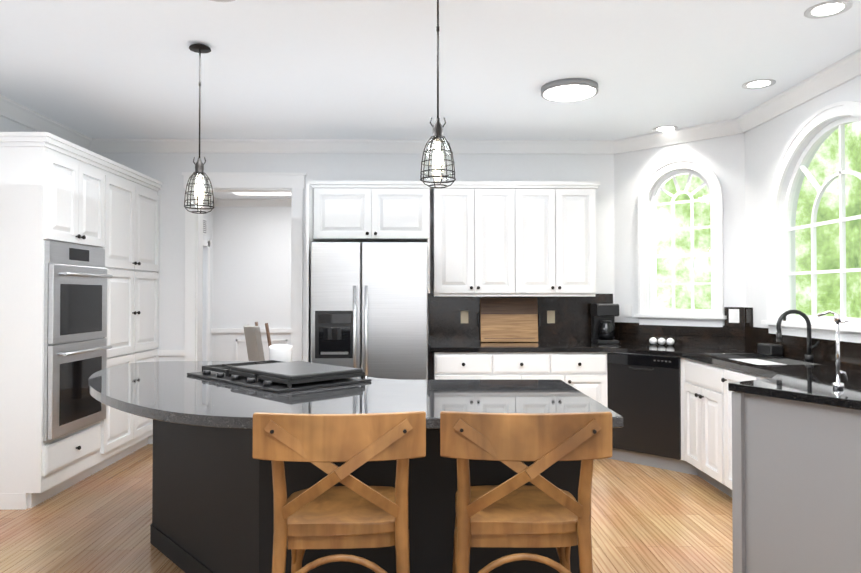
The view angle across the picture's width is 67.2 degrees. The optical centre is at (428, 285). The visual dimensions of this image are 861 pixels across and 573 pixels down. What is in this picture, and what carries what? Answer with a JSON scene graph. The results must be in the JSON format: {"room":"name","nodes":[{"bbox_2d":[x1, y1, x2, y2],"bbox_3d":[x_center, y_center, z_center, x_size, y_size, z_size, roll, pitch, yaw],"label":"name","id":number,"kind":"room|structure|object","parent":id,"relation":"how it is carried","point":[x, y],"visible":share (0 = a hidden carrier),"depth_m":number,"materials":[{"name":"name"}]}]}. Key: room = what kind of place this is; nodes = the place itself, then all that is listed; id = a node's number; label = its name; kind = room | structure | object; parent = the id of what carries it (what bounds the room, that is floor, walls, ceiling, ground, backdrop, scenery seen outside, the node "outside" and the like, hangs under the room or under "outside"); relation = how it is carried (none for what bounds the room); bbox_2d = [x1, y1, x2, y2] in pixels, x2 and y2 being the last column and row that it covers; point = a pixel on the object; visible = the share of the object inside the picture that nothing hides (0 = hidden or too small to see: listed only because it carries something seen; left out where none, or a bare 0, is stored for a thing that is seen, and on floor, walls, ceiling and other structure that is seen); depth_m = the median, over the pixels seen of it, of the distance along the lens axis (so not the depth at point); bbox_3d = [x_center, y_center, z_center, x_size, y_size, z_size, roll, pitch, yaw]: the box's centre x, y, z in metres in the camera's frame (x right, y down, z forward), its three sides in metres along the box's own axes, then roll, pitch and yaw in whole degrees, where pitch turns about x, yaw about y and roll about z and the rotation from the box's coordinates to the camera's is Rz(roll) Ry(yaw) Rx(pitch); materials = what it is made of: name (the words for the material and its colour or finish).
{"room":"kitchen","nodes":[
{"label":"kitchen","id":0,"kind":"room"},
{"bbox_2d":[0,116,37,131],"bbox_3d":[-3.058,0.003,2.170,0.001,2.750,7.400,0,-1,-1],"label":"wall","id":1,"kind":"structure","parent":0,"point":[7,125],"depth_m":4.81,"materials":[{"name":"paint"}]},
{"bbox_2d":[202,204,290,360],"bbox_3d":[-1.471,0.085,7.694,3.620,2.750,3.600,0,-1,-1],"label":"wall","id":2,"kind":"structure","parent":0,"point":[250,266],"depth_m":9.48,"materials":[{"name":"paint"}]},
{"bbox_2d":[203,192,217,360],"bbox_3d":[-3.094,0.085,7.690,0.095,2.749,3.360,0,-1,-1],"label":"trim","id":3,"kind":"structure","parent":2,"relation":"attached to","point":[205,243],"depth_m":9.24,"materials":[{"name":"paint"}]},
{"bbox_2d":[217,199,290,360],"bbox_3d":[-1.427,0.111,9.448,3.480,2.749,0.095,0,-1,-1],"label":"trim","id":4,"kind":"structure","parent":2,"relation":"attached to","point":[252,202],"depth_m":9.45,"materials":[{"name":"paint"}]},
{"bbox_2d":[94,152,614,443],"bbox_3d":[-0.705,0.059,5.976,4.820,2.750,0.140,0,-1,-1],"label":"wall","id":5,"kind":"structure","parent":0,"point":[166,169],"depth_m":5.92,"materials":[{"name":"paint"}]},
{"bbox_2d":[158,172,305,360],"bbox_3d":[-1.791,0.204,5.940,1.347,2.460,0.175,0,-1,-1],"label":"trim","id":6,"kind":"structure","parent":5,"relation":"attached to","point":[293,184],"depth_m":5.88,"materials":[{"name":"paint"}]},
{"bbox_2d":[310,181,429,244],"bbox_3d":[-0.494,-0.632,5.741,1.005,0.464,0.352,0,-1,-1],"label":"upper cabinet","id":7,"kind":"object","parent":5,"relation":"attached to","point":[340,211],"depth_m":5.57,"materials":[{"name":"white wood"}]},
{"bbox_2d":[0,48,860,153],"bbox_3d":[-0.233,-1.318,2.243,5.651,0.104,7.421,0,-1,-1],"label":"crown molding","id":8,"kind":"structure","parent":5,"relation":"attached to","point":[837,74],"depth_m":5.82,"materials":[{"name":"paint"}]},
{"bbox_2d":[430,185,525,296],"bbox_3d":[0.421,-0.396,5.752,0.758,0.934,0.352,0,-1,-1],"label":"upper cabinet","id":9,"kind":"object","parent":5,"relation":"attached to","point":[513,296],"depth_m":5.58,"materials":[{"name":"white wood"}]},
{"bbox_2d":[522,185,597,296],"bbox_3d":[1.063,-0.396,5.761,0.757,0.934,0.352,0,-1,-1],"label":"upper cabinet","id":10,"kind":"object","parent":5,"relation":"attached to","point":[559,221],"depth_m":5.59,"materials":[{"name":"white wood"}]},
{"bbox_2d":[0,444,732,572],"bbox_3d":[-0.375,1.410,4.290,6.630,0.001,11.600,0,-1,-1],"label":"floor","id":11,"kind":"structure","parent":0,"point":[646,519],"depth_m":3.79,"materials":[{"name":"brown wood"}]},
{"bbox_2d":[0,140,111,509],"bbox_3d":[-2.742,0.255,4.465,0.697,2.315,0.757,0,-1,-1],"label":"tall cabinet","id":12,"kind":"object","parent":11,"relation":"on","point":[79,266],"depth_m":4.14,"materials":[{"name":"white wood"}]},
{"bbox_2d":[112,164,162,463],"bbox_3d":[-2.755,0.268,5.357,0.697,2.315,1.027,0,-1,-1],"label":"tall cabinet","id":13,"kind":"object","parent":11,"relation":"on","point":[135,200],"depth_m":5.36,"materials":[{"name":"white wood"}]},
{"bbox_2d":[243,322,271,360],"bbox_3d":[-1.857,0.950,7.810,0.724,1.024,0.460,1,-1,-31],"label":"dining chair","id":14,"kind":"object","parent":11,"relation":"on","point":[254,345],"visible":0.31,"depth_m":7.53,"materials":[{"name":"fabric"}]},
{"bbox_2d":[253,411,425,572],"bbox_3d":[-0.277,0.887,2.199,0.530,0.987,0.542,0,-1,-1],"label":"stool","id":15,"kind":"object","parent":11,"relation":"on","point":[326,513],"visible":1,"depth_m":2.00,"materials":[{"name":"brown wood"}]},
{"bbox_2d":[150,429,580,572],"bbox_3d":[-0.433,0.956,3.381,2.151,0.879,1.585,0,-1,-1],"label":"kitchen island","id":16,"kind":"object","parent":11,"relation":"on","point":[212,498],"depth_m":2.61,"materials":[{"name":"wood"}]},
{"bbox_2d":[88,361,622,428],"bbox_3d":[-0.606,0.494,3.228,2.554,0.040,1.964,0,-1,-1],"label":"island countertop","id":17,"kind":"structure","parent":16,"relation":"on","point":[173,394],"depth_m":2.81,"materials":[{"name":"black stone"}]},
{"bbox_2d":[187,360,371,392],"bbox_3d":[-0.785,0.443,3.318,1.004,0.064,1.013,0,-1,-1],"label":"cooktop","id":18,"kind":"object","parent":17,"relation":"in","point":[269,376],"depth_m":3.07,"materials":[{"name":"metal"}]},
{"bbox_2d":[311,242,427,379],"bbox_3d":[-0.471,0.544,5.413,0.912,1.765,0.857,0,-1,-1],"label":"refrigerator","id":19,"kind":"object","parent":11,"relation":"on","point":[369,308],"visible":0.5,"depth_m":5.06,"materials":[{"name":"silver metal"}]},
{"bbox_2d":[433,361,485,379],"bbox_3d":[0.249,0.989,5.593,0.412,0.879,0.620,0,-1,-1],"label":"base cabinet","id":20,"kind":"object","parent":11,"relation":"on","point":[442,370],"depth_m":5.29,"materials":[{"name":"white wood"}]},
{"bbox_2d":[440,411,611,572],"bbox_3d":[0.298,0.887,2.208,0.530,0.987,0.544,0,-1,-1],"label":"stool","id":21,"kind":"object","parent":11,"relation":"on","point":[516,512],"visible":1,"depth_m":2.01,"materials":[{"name":"brown wood"}]},
{"bbox_2d":[486,361,565,382],"bbox_3d":[0.753,0.989,5.600,0.706,0.879,0.620,0,-1,-1],"label":"base cabinet","id":22,"kind":"object","parent":11,"relation":"on","point":[495,370],"depth_m":5.30,"materials":[{"name":"white wood"}]},
{"bbox_2d":[566,361,597,401],"bbox_3d":[1.256,0.989,5.608,0.412,0.879,0.620,0,-1,-1],"label":"base cabinet","id":23,"kind":"object","parent":11,"relation":"on","point":[581,375],"depth_m":5.31,"materials":[{"name":"white wood"}]},
{"bbox_2d":[598,361,681,471],"bbox_3d":[1.659,0.984,5.104,0.489,0.874,0.448,0,-1,-1],"label":"base cabinet","id":24,"kind":"object","parent":11,"relation":"on","point":[647,395],"depth_m":5.07,"materials":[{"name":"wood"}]},
{"bbox_2d":[430,341,761,360],"bbox_3d":[1.266,0.525,5.328,2.513,0.040,1.198,0,-1,-1],"label":"countertop","id":25,"kind":"structure","parent":24,"relation":"on","point":[442,350],"depth_m":5.30,"materials":[{"name":"black stone"}]},
{"bbox_2d":[607,353,680,459],"bbox_3d":[1.706,0.984,5.121,0.483,0.875,0.483,0,-1,-1],"label":"dishwasher","id":26,"kind":"object","parent":24,"relation":"in","point":[644,389],"depth_m":5.07,"materials":[{"name":"black metal"}]},
{"bbox_2d":[682,357,713,485],"bbox_3d":[2.223,0.973,4.499,0.620,0.879,0.695,0,-1,-1],"label":"base cabinet","id":27,"kind":"object","parent":11,"relation":"on","point":[697,376],"depth_m":4.62,"materials":[{"name":"white wood"}]},
{"bbox_2d":[690,353,860,377],"bbox_3d":[2.226,0.508,4.158,0.628,0.040,1.170,0,-1,-1],"label":"countertop","id":28,"kind":"structure","parent":27,"relation":"on","point":[797,364],"depth_m":3.93,"materials":[{"name":"black stone"}]},
{"bbox_2d":[776,310,819,360],"bbox_3d":[2.374,0.321,4.159,0.239,0.332,0.130,0,-1,-1],"label":"faucet","id":29,"kind":"object","parent":28,"relation":"on","point":[808,357],"depth_m":4.19,"materials":[{"name":"black metal"}]},
{"bbox_2d":[714,365,769,496],"bbox_3d":[2.230,0.966,4.051,0.620,0.879,0.489,0,-1,-1],"label":"base cabinet","id":30,"kind":"object","parent":11,"relation":"on","point":[723,374],"depth_m":4.23,"materials":[{"name":"white wood"}]},
{"bbox_2d":[732,394,860,572],"bbox_3d":[2.021,0.946,2.693,1.079,0.879,1.679,0,-1,-1],"label":"panel","id":31,"kind":"object","parent":11,"relation":"on","point":[796,472],"depth_m":2.90,"materials":[{"name":"grey wood"}]},
{"bbox_2d":[728,370,860,433],"bbox_3d":[2.015,0.486,2.695,1.096,0.040,1.740,0,-1,-1],"label":"countertop","id":32,"kind":"structure","parent":31,"relation":"on","point":[835,398],"depth_m":2.93,"materials":[{"name":"black stone"}]},
{"bbox_2d":[817,310,848,388],"bbox_3d":[1.865,0.291,2.975,0.118,0.356,0.079,0,-1,-1],"label":"tap","id":33,"kind":"object","parent":32,"relation":"on","point":[837,317],"depth_m":2.95,"materials":[{"name":"silver metal"}]},
{"bbox_2d":[0,0,860,198],"bbox_3d":[-0.221,-1.343,4.033,5.930,0.002,11.000,0,-1,-1],"label":"ceiling","id":34,"kind":"structure","parent":0,"point":[270,69],"depth_m":3.92,"materials":[{"name":"paint"}]},
{"bbox_2d":[184,43,213,213],"bbox_3d":[-1.285,-0.878,3.630,0.162,0.942,0.162,0,-1,-1],"label":"pendant light","id":35,"kind":"object","parent":34,"relation":"hanging from","point":[199,48],"visible":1,"depth_m":3.62,"materials":[{"name":"brown metal"}]},
{"bbox_2d":[210,0,234,1],"bbox_3d":[-0.980,-1.355,2.992,0.204,0.006,0.204,0,-1,-1],"label":"recessed light","id":36,"kind":"object","parent":34,"relation":"in","point":[222,0],"visible":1,"depth_m":3.07,"materials":[{"name":"white"}]},
{"bbox_2d":[420,0,455,187],"bbox_3d":[0.041,-0.901,2.910,0.162,0.917,0.162,0,-1,-1],"label":"pendant light","id":37,"kind":"object","parent":34,"relation":"hanging from","point":[437,139],"visible":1,"depth_m":2.90,"materials":[{"name":"brown metal"}]},
{"bbox_2d":[541,78,597,101],"bbox_3d":[0.949,-1.317,4.370,0.380,0.042,0.380,0,-1,-1],"label":"ceiling light","id":38,"kind":"object","parent":34,"relation":"in","point":[569,89],"visible":1,"depth_m":4.30,"materials":[{"name":"white plastic"}]},
{"bbox_2d":[653,126,677,131],"bbox_3d":[1.993,-1.319,5.456,0.204,0.006,0.204,0,-1,-1],"label":"recessed light","id":39,"kind":"object","parent":34,"relation":"in","point":[662,128],"visible":0.94,"depth_m":5.44,"materials":[{"name":"white"}]},
{"bbox_2d":[742,79,775,88],"bbox_3d":[2.191,-1.336,4.299,0.204,0.006,0.204,0,-1,-1],"label":"recessed light","id":40,"kind":"object","parent":34,"relation":"in","point":[759,84],"visible":1,"depth_m":4.29,"materials":[{"name":"white"}]},
{"bbox_2d":[804,0,852,18],"bbox_3d":[1.957,-1.352,3.176,0.204,0.006,0.204,0,-1,-1],"label":"recessed light","id":41,"kind":"object","parent":34,"relation":"in","point":[827,9],"visible":1,"depth_m":3.17,"materials":[{"name":"white"}]},
{"bbox_2d":[614,133,745,322],"bbox_3d":[2.116,0.053,5.551,0.810,2.750,0.795,0,-1,-1],"label":"wall","id":42,"kind":"structure","parent":0,"point":[723,158],"depth_m":5.58,"materials":[{"name":"paint"}]},
{"bbox_2d":[610,321,749,348],"bbox_3d":[2.110,0.418,5.538,0.820,0.181,0.805,0,-1,-1],"label":"backsplash","id":43,"kind":"structure","parent":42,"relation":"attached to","point":[729,336],"depth_m":5.45,"materials":[{"name":"black stone"}]},
{"bbox_2d":[634,158,726,326],"bbox_3d":[2.157,-0.370,5.546,0.776,1.427,0.160,-1,-1,44],"label":"window","id":44,"kind":"structure","parent":42,"relation":"in","point":[713,316],"depth_m":5.55,"materials":[{"name":"paint"}]},
{"bbox_2d":[745,75,860,327],"bbox_3d":[2.647,-0.001,1.859,0.140,2.750,6.605,0,-1,-1],"label":"wall","id":45,"kind":"structure","parent":0,"point":[766,143],"depth_m":4.81,"materials":[{"name":"paint"}]},
{"bbox_2d":[761,101,860,342],"bbox_3d":[2.564,-0.397,4.081,0.160,1.477,1.496,0,-1,-1],"label":"window","id":46,"kind":"structure","parent":45,"relation":"in","point":[804,131],"depth_m":4.37,"materials":[{"name":"paint"}]},
{"label":"outside","id":47,"kind":"structure","parent":0,"visible":0},
{"bbox_2d":[656,122,860,317],"bbox_3d":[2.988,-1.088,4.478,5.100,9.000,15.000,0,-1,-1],"label":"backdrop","id":48,"kind":"structure","parent":47,"point":[681,290],"depth_m":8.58,"materials":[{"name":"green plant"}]}
]}

